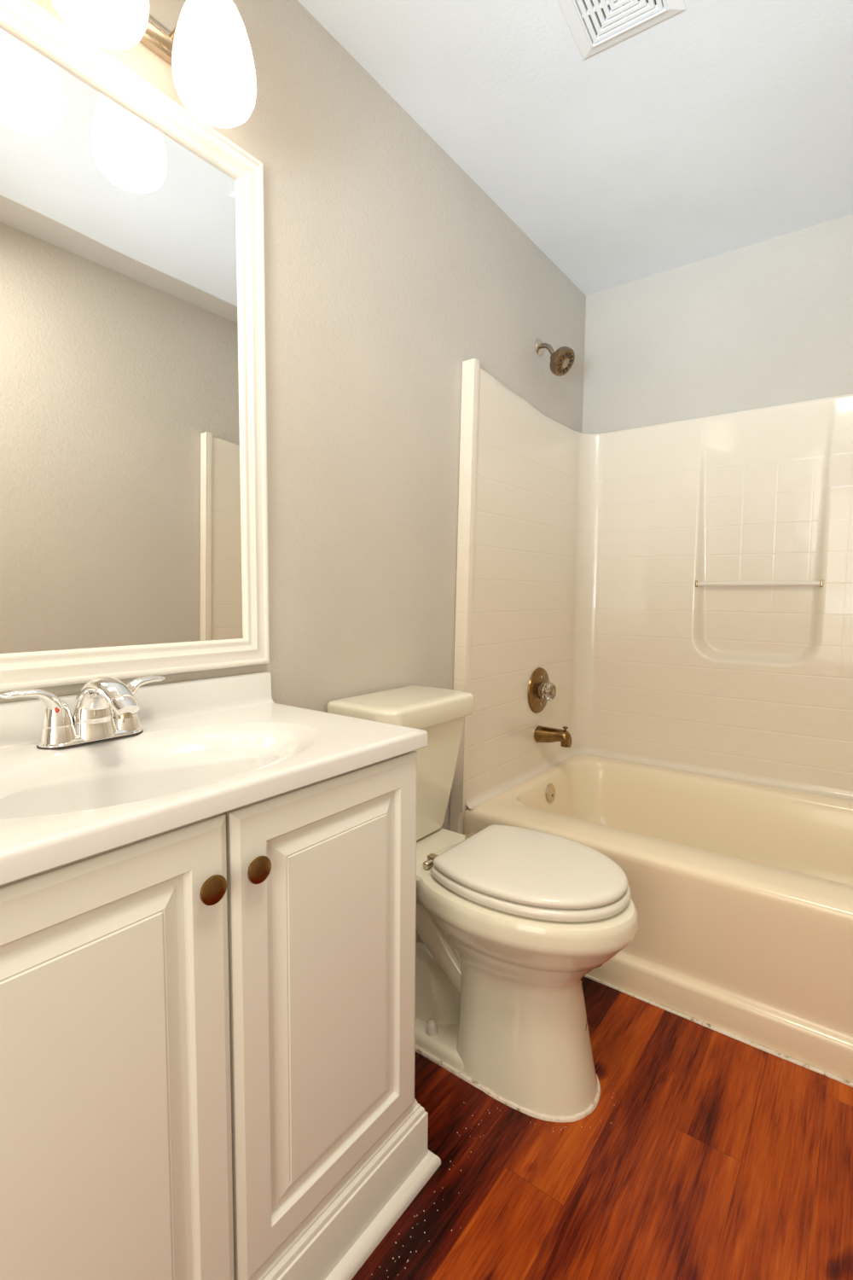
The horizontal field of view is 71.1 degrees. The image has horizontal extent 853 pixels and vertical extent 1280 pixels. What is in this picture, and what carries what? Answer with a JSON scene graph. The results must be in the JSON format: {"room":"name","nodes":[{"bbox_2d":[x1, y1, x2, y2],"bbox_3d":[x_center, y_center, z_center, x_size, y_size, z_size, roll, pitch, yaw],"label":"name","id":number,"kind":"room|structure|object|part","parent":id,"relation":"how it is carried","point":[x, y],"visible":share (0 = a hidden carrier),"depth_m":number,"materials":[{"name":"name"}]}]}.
{"room":"bathroom","nodes":[
{"label":"bathroom","id":0,"kind":"room"},
{"bbox_2d":[0,0,586,943],"bbox_3d":[-0.419,-0.204,1.321,0.100,2.401,3.714,4,6,37],"label":"wall","id":1,"kind":"structure","parent":0,"point":[388,269],"depth_m":1.54,"materials":[{"name":"beige paint"}]},
{"bbox_2d":[0,0,269,692],"bbox_3d":[-0.594,-0.447,0.964,0.022,1.047,0.810,4,6,37],"label":"wall mirror","id":2,"kind":"object","parent":1,"relation":"attached to","point":[134,489],"visible":1,"depth_m":1.04,"materials":[{"name":"white mirror"}]},
{"bbox_2d":[0,671,274,749],"bbox_3d":[-0.595,0.128,1.004,0.032,0.067,0.816,4,6,37],"label":"backsplash","id":3,"kind":"structure","parent":1,"relation":"attached to","point":[20,722],"depth_m":1.14,"materials":[{"name":"white stone"}]},
{"bbox_2d":[51,0,256,127],"bbox_3d":[-0.506,-1.009,0.869,0.218,0.239,0.530,4,6,37],"label":"vanity light","id":4,"kind":"object","parent":1,"relation":"attached to","point":[208,51],"visible":1,"depth_m":0.95,"materials":[{"name":"white glass"}]},
{"bbox_3d":[-0.470,-0.974,0.850,0.134,0.172,0.134,4,6,37],"label":"lamp shade","id":5,"kind":"part","parent":4,"relation":"part of","materials":[{"name":"white glass"}]},
{"bbox_3d":[-0.403,-1.103,1.028,0.137,0.074,0.015,4,6,37],"label":"arm","id":6,"kind":"part","parent":4,"relation":"part of","materials":[{"name":"gold metal"}]},
{"bbox_3d":[-0.355,-0.985,1.001,0.134,0.172,0.134,4,6,37],"label":"lamp shade","id":7,"kind":"part","parent":4,"relation":"part of","materials":[{"name":"white glass"}]},
{"bbox_2d":[535,338,575,376],"bbox_3d":[0.481,-1.067,2.234,0.142,0.154,0.103,4,6,37],"label":"showerhead","id":8,"kind":"object","parent":1,"relation":"attached to","point":[561,360],"visible":1,"depth_m":2.21,"materials":[{"name":"brown metal"}]},
{"bbox_3d":[0.458,-1.092,2.256,0.076,0.067,0.019,4,6,37],"label":"shower arm","id":9,"kind":"part","parent":8,"relation":"part of","materials":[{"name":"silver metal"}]},
{"bbox_2d":[297,0,852,296],"bbox_3d":[0.214,-1.409,0.753,1.665,0.100,3.714,4,6,37],"label":"ceiling","id":10,"kind":"structure","parent":0,"point":[716,127],"depth_m":1.61,"materials":[{"name":"white paint"}]},
{"bbox_2d":[557,0,686,59],"bbox_3d":[0.414,-1.391,1.288,0.232,0.014,0.232,3,5,33],"label":"ceiling vent","id":11,"kind":"object","parent":10,"relation":"in","point":[595,26],"visible":1,"depth_m":1.33,"materials":[{"name":"white plastic"}]},
{"bbox_2d":[351,976,852,1279],"bbox_3d":[0.195,1.065,0.943,1.665,0.060,3.714,4,6,37],"label":"floor","id":12,"kind":"structure","parent":0,"point":[720,1156],"depth_m":1.14,"materials":[{"name":"brown wood"}]},
{"bbox_2d":[0,750,441,1279],"bbox_3d":[-0.422,0.617,0.913,0.464,0.828,0.888,4,6,37],"label":"vanity cabinet","id":13,"kind":"object","parent":12,"relation":"on","point":[207,1026],"visible":0.94,"depth_m":0.77,"materials":[{"name":"white wood"}]},
{"bbox_3d":[-0.379,0.568,0.635,0.022,0.672,0.386,4,6,37],"label":"door","id":14,"kind":"part","parent":13,"relation":"part of","materials":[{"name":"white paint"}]},
{"bbox_3d":[-0.264,0.306,0.733,0.018,0.036,0.036,4,6,37],"label":"knob","id":15,"kind":"part","parent":13,"relation":"part of","materials":[{"name":"brown metal"}]},
{"bbox_2d":[0,671,427,885],"bbox_3d":[-0.427,0.193,0.880,0.456,0.176,0.816,4,6,37],"label":"countertop","id":16,"kind":"structure","parent":13,"relation":"on","point":[208,747],"depth_m":0.91,"materials":[{"name":"white stone"}]},
{"bbox_2d":[0,675,165,750],"bbox_3d":[-0.548,0.109,0.968,0.193,0.107,0.192,0,4,-11],"label":"faucet","id":17,"kind":"object","parent":16,"relation":"on","point":[106,708],"visible":1,"depth_m":0.93,"materials":[{"name":"grey metal"}]},
{"bbox_3d":[-0.597,0.098,0.907,0.030,0.047,0.087,4,6,37],"label":"lever","id":18,"kind":"part","parent":17,"relation":"part of","materials":[{"name":"silver metal"}]},
{"bbox_3d":[-0.548,0.154,0.979,0.055,0.012,0.158,4,6,37],"label":"plate","id":19,"kind":"part","parent":17,"relation":"part of","materials":[{"name":"silver metal"}]},
{"bbox_3d":[-0.507,0.110,0.944,0.154,0.105,0.072,4,6,37],"label":"spout","id":20,"kind":"part","parent":17,"relation":"part of","materials":[{"name":"silver metal"}]},
{"bbox_3d":[-0.496,0.088,1.040,0.030,0.047,0.087,4,6,37],"label":"lever","id":21,"kind":"part","parent":17,"relation":"part of","materials":[{"name":"silver metal"}]},
{"bbox_3d":[-0.223,0.302,0.787,0.018,0.036,0.036,4,6,37],"label":"knob","id":22,"kind":"part","parent":13,"relation":"part of","materials":[{"name":"brown metal"}]},
{"bbox_3d":[-0.141,0.546,0.948,0.022,0.672,0.388,4,6,37],"label":"door","id":23,"kind":"part","parent":13,"relation":"part of","materials":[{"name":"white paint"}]},
{"bbox_3d":[-0.432,0.957,0.945,0.446,0.144,0.850,4,6,37],"label":"moulding","id":24,"kind":"part","parent":13,"relation":"part of","materials":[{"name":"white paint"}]},
{"bbox_3d":[-0.425,1.017,0.944,0.464,0.024,0.888,4,6,37],"label":"shoe moulding","id":25,"kind":"part","parent":13,"relation":"part of","materials":[{"name":"white wood"}]},
{"bbox_2d":[326,685,638,1122],"bbox_3d":[0.144,0.581,1.439,0.718,0.846,0.378,4,6,37],"label":"toilet","id":26,"kind":"object","parent":12,"relation":"on","point":[511,922],"visible":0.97,"depth_m":1.31,"materials":[{"name":"ivory porcelain"},{"name":"ivory plastic"},{"name":"metal"}]},
{"bbox_3d":[-0.052,0.176,1.557,0.218,0.060,0.372,4,6,37],"label":"tank lid","id":27,"kind":"part","parent":26,"relation":"part of","materials":[{"name":"beige ceramic"}]},
{"bbox_3d":[-0.061,0.370,1.577,0.191,0.328,0.344,4,6,37],"label":"tank","id":28,"kind":"part","parent":26,"relation":"part of","materials":[{"name":"beige ceramic"}]},
{"bbox_3d":[0.252,0.512,1.364,0.403,0.023,0.348,4,6,37],"label":"seat lid","id":29,"kind":"part","parent":26,"relation":"part of","materials":[{"name":"beige plastic"}]},
{"bbox_3d":[0.252,0.537,1.366,0.415,0.022,0.356,4,6,37],"label":"seat","id":30,"kind":"part","parent":26,"relation":"part of","materials":[{"name":"beige plastic"}]},
{"bbox_2d":[372,1082,614,1277],"bbox_3d":[0.103,1.017,1.151,0.742,0.001,0.245,-4,6,-43],"label":"crumbs","id":31,"kind":"object","parent":12,"relation":"on","point":[613,1083],"visible":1,"depth_m":1.05,"materials":[{"name":"white"}]},
{"bbox_2d":[449,358,852,834],"bbox_3d":[0.961,0.051,1.867,1.465,1.832,1.005,4,6,37],"label":"shower surround","id":32,"kind":"object","parent":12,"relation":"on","point":[581,556],"visible":0.98,"depth_m":2.25,"materials":[{"name":"beige plastic"}]},
{"bbox_3d":[0.402,-0.185,2.267,0.067,1.431,0.970,4,6,37],"label":"panel","id":33,"kind":"part","parent":32,"relation":"part of","materials":[{"name":"beige plastic"}]},
{"bbox_2d":[528,667,556,713],"bbox_3d":[0.464,0.198,2.314,0.066,0.180,0.180,4,6,37],"label":"shower valve","id":34,"kind":"object","parent":32,"relation":"attached to","point":[541,690],"visible":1,"depth_m":2.29,"materials":[{"name":"brown metal"}]},
{"bbox_3d":[0.474,0.199,2.306,0.040,0.072,0.072,4,6,37],"label":"knob","id":35,"kind":"part","parent":34,"relation":"part of","materials":[{"name":"clear glass"}]},
{"bbox_2d":[533,724,571,747],"bbox_3d":[0.490,0.368,2.305,0.138,0.081,0.072,4,6,37],"label":"tub spout","id":36,"kind":"object","parent":32,"relation":"attached to","point":[541,734],"visible":1,"depth_m":2.28,"materials":[{"name":"brown metal"}]},
{"bbox_2d":[560,741,568,747],"bbox_3d":[0.530,0.395,2.277,0.034,0.022,0.034,4,6,37],"label":"outlet","id":37,"kind":"object","parent":36,"relation":"attached to","point":[565,744],"depth_m":2.26,"materials":[{"name":"brown metal"}]},
{"bbox_3d":[1.243,-0.155,2.222,1.435,1.391,0.077,4,6,37],"label":"panel","id":38,"kind":"part","parent":32,"relation":"part of","materials":[{"name":"beige plastic"}]},
{"bbox_2d":[695,579,823,587],"bbox_3d":[1.230,-0.211,2.226,0.419,0.027,0.032,4,6,37],"label":"towel bar","id":39,"kind":"object","parent":32,"relation":"attached to","point":[697,583],"visible":0.97,"depth_m":2.21,"materials":[{"name":"white plastic"}]},
{"bbox_3d":[1.228,-0.210,2.223,0.406,0.018,0.018,4,6,37],"label":"rod","id":40,"kind":"part","parent":39,"relation":"part of","materials":[{"name":"white plastic"}]},
{"bbox_2d":[463,754,852,1087],"bbox_3d":[0.963,0.765,1.908,1.433,0.409,0.927,4,6,37],"label":"bathtub","id":41,"kind":"object","parent":12,"relation":"on","point":[741,893],"visible":0.63,"depth_m":1.60,"materials":[{"name":"beige ceramic"}]},
{"bbox_2d":[546,783,555,802],"bbox_3d":[0.482,0.592,2.310,0.020,0.073,0.074,4,6,37],"label":"overflow plate","id":42,"kind":"object","parent":41,"relation":"attached to","point":[550,790],"visible":1,"depth_m":2.30,"materials":[{"name":"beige metal"}]},
{"bbox_2d":[476,754,852,905],"bbox_3d":[0.961,0.719,1.926,1.385,0.320,0.897,4,6,37],"label":"basin","id":43,"kind":"object","parent":41,"relation":"in","point":[793,843],"depth_m":2.14,"materials":[{"name":"beige ceramic"}]},
{"bbox_2d":[582,213,852,433],"bbox_3d":[1.298,-0.264,2.284,1.465,2.401,0.100,4,6,37],"label":"wall","id":44,"kind":"structure","parent":0,"point":[768,322],"depth_m":2.27,"materials":[{"name":"beige paint"}]}
]}

